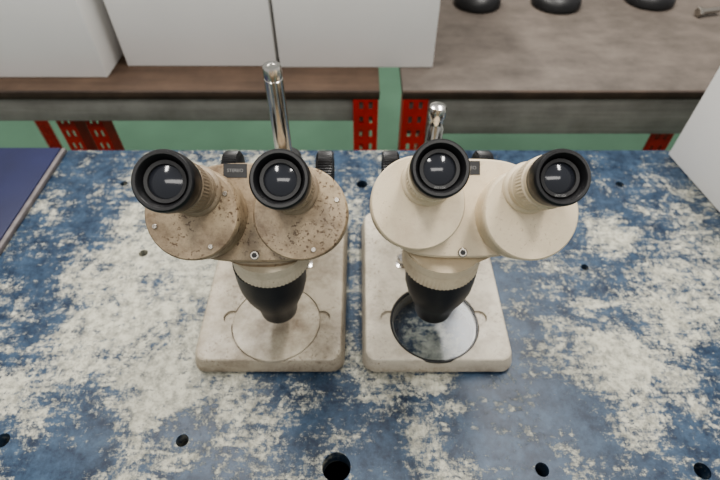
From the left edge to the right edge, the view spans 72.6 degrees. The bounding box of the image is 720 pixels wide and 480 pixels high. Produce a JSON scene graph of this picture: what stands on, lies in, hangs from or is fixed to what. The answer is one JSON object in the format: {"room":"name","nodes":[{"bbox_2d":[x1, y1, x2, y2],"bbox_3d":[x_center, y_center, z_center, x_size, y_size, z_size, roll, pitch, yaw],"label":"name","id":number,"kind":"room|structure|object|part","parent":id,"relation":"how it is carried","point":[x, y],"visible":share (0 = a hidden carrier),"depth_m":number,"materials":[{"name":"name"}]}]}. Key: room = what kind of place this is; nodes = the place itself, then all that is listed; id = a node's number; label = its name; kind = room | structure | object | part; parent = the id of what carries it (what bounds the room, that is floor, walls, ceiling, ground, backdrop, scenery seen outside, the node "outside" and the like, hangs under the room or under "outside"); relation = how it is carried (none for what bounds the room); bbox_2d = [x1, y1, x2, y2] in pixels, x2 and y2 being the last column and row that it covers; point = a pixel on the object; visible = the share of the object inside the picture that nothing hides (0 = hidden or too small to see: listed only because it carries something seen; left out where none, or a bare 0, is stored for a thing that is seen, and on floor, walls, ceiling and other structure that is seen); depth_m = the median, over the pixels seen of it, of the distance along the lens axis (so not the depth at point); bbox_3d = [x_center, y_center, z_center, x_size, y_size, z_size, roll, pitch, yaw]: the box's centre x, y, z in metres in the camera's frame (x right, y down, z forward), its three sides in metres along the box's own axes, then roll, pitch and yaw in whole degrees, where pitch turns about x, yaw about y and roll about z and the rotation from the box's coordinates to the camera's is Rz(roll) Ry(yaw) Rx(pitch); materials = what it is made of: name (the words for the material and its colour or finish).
{"room":"laboratory","nodes":[
{"label":"laboratory","id":0,"kind":"room"},
{"bbox_2d":[0,67,679,149],"bbox_3d":[0.000,0.441,1.237,10.000,0.001,7.000,0,48,0],"label":"floor","id":1,"kind":"structure","parent":0,"point":[133,135],"depth_m":2.02,"materials":[{"name":"green paint"}]},
{"bbox_2d":[0,53,379,149],"bbox_3d":[-0.474,-0.188,1.266,1.011,0.800,0.606,0,48,0],"label":"workbench","id":2,"kind":"object","parent":1,"relation":"on","point":[129,93],"visible":0.3,"depth_m":0.80,"materials":[{"name":"brown wood"}]},
{"bbox_3d":[-0.955,-0.390,1.457,0.040,0.787,0.040,0,48,0],"label":"post","id":3,"kind":"part","parent":2,"relation":"part of","materials":[{"name":"red metal"}]},
{"bbox_2d":[0,0,122,76],"bbox_3d":[-0.549,-0.503,0.807,0.287,0.303,0.378,0,48,0],"label":"cardboard box","id":4,"kind":"object","parent":2,"relation":"on","point":[39,38],"visible":0.87,"depth_m":0.76,"materials":[{"name":"white cardboard"}]},
{"bbox_3d":[-0.513,0.002,1.104,0.030,0.787,0.030,0,48,0],"label":"post","id":5,"kind":"part","parent":2,"relation":"part of","materials":[{"name":"red metal"}]},
{"bbox_3d":[-0.463,0.002,1.104,0.030,0.787,0.030,0,48,0],"label":"post","id":6,"kind":"part","parent":2,"relation":"part of","materials":[{"name":"red metal"}]},
{"bbox_2d":[104,0,278,65],"bbox_3d":[-0.264,-0.542,0.828,0.255,0.323,0.392,0,48,0],"label":"cardboard box","id":7,"kind":"object","parent":2,"relation":"on","point":[148,32],"visible":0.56,"depth_m":0.78,"materials":[{"name":"white cardboard"}]},
{"bbox_2d":[272,0,439,66],"bbox_3d":[-0.006,-0.544,0.823,0.260,0.333,0.396,0,48,0],"label":"cardboard box","id":8,"kind":"object","parent":2,"relation":"on","point":[309,33],"visible":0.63,"depth_m":0.77,"materials":[{"name":"white cardboard"}]},
{"bbox_3d":[0.009,-0.390,1.457,0.040,0.787,0.040,0,48,0],"label":"post","id":9,"kind":"part","parent":2,"relation":"part of","materials":[{"name":"red metal"}]},
{"bbox_3d":[0.009,0.026,1.082,0.040,0.787,0.040,0,48,0],"label":"post","id":10,"kind":"part","parent":2,"relation":"part of","materials":[{"name":"red metal"}]},
{"bbox_2d":[0,150,719,479],"bbox_3d":[0.010,0.330,0.799,1.260,0.800,0.499,0,48,0],"label":"workbench","id":11,"kind":"object","parent":1,"relation":"on","point":[613,373],"visible":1,"depth_m":0.45,"materials":[{"name":"blue paint"}]},
{"bbox_2d":[0,148,66,254],"bbox_3d":[-0.507,0.054,0.505,0.218,0.007,0.476,0,48,0],"label":"case","id":12,"kind":"object","parent":11,"relation":"on","point":[24,172],"visible":1,"depth_m":0.62,"materials":[{"name":"plastic"}]},
{"bbox_2d":[131,61,348,371],"bbox_3d":[-0.080,-0.026,0.416,0.144,0.246,0.208,0,48,0],"label":"microscope","id":13,"kind":"object","parent":11,"relation":"on","point":[275,226],"visible":1,"depth_m":0.35,"materials":[{"name":"beige metal"}]},
{"bbox_3d":[-0.114,-0.063,0.446,0.016,0.036,0.036,0,48,0],"label":"focus knob","id":14,"kind":"part","parent":13,"relation":"part of","materials":[{"name":"black plastic"}]},
{"bbox_3d":[-0.090,-0.050,0.354,0.017,0.001,0.010,0,90,0],"label":"name plate","id":15,"kind":"part","parent":13,"relation":"part of","materials":[{"name":"black plastic"}]},
{"bbox_3d":[-0.079,0.078,0.463,0.082,0.004,0.082,0,48,0],"label":"stage plate","id":16,"kind":"part","parent":13,"relation":"part of","materials":[{"name":"ceramic"}]},
{"bbox_3d":[-0.032,-0.063,0.446,0.016,0.036,0.036,0,48,0],"label":"focus knob","id":17,"kind":"part","parent":13,"relation":"part of","materials":[{"name":"black plastic"}]},
{"bbox_2d":[362,102,590,371],"bbox_3d":[0.074,-0.029,0.416,0.145,0.250,0.205,0,48,0],"label":"microscope","id":18,"kind":"object","parent":11,"relation":"on","point":[436,220],"visible":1,"depth_m":0.35,"materials":[{"name":"beige metal"}]},
{"bbox_3d":[0.028,-0.063,0.446,0.016,0.036,0.036,0,48,0],"label":"focus knob","id":19,"kind":"part","parent":18,"relation":"part of","materials":[{"name":"black plastic"}]},
{"bbox_3d":[0.078,-0.052,0.354,0.017,0.001,0.010,0,90,0],"label":"name plate","id":20,"kind":"part","parent":18,"relation":"part of","materials":[{"name":"grey metal"}]},
{"bbox_3d":[0.110,-0.063,0.446,0.016,0.036,0.036,0,48,0],"label":"focus knob","id":21,"kind":"part","parent":18,"relation":"part of","materials":[{"name":"black plastic"}]},
{"bbox_2d":[669,68,719,211],"bbox_3d":[0.512,-0.164,0.529,0.182,0.263,0.137,-6,48,-5],"label":"cardboard box","id":22,"kind":"object","parent":11,"relation":"on","point":[696,151],"visible":1,"depth_m":0.60,"materials":[{"name":"white cardboard"}]},
{"bbox_2d":[398,0,719,149],"bbox_3d":[0.609,-0.226,1.299,1.083,0.800,0.706,0,48,0],"label":"workbench","id":23,"kind":"object","parent":1,"relation":"on","point":[603,66],"visible":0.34,"depth_m":0.82,"materials":[{"name":"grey wood"}]},
{"bbox_3d":[0.089,0.026,1.082,0.040,0.787,0.040,0,48,0],"label":"post","id":24,"kind":"part","parent":23,"relation":"part of","materials":[{"name":"red metal"}]},
{"bbox_2d":[454,0,500,12],"bbox_3d":[0.235,-0.530,0.924,0.092,0.166,0.092,0,48,0],"label":"lamp base","id":25,"kind":"object","parent":23,"relation":"on","point":[473,6],"visible":1,"depth_m":0.95,"materials":[{"name":"black paint"}]},
{"bbox_2d":[531,0,581,13],"bbox_3d":[0.392,-0.529,0.922,0.096,0.166,0.096,0,48,0],"label":"lamp base","id":26,"kind":"object","parent":23,"relation":"on","point":[549,6],"visible":1,"depth_m":0.95,"materials":[{"name":"black paint"}]},
{"bbox_2d":[625,0,675,10],"bbox_3d":[0.585,-0.540,0.932,0.096,0.166,0.096,0,48,0],"label":"lamp base","id":27,"kind":"object","parent":23,"relation":"on","point":[652,5],"visible":1,"depth_m":0.96,"materials":[{"name":"black paint"}]},
{"bbox_3d":[0.532,0.004,1.102,0.040,0.787,0.040,0,48,0],"label":"post","id":28,"kind":"part","parent":23,"relation":"part of","materials":[{"name":"red metal"}]},
{"bbox_2d":[694,7,719,16],"bbox_3d":[0.671,-0.441,0.944,0.050,0.016,0.018,-11,49,-9],"label":"bolt","id":29,"kind":"object","parent":23,"relation":"on","point":[699,11],"visible":1,"depth_m":0.94,"materials":[{"name":"silver metal"}]}
]}

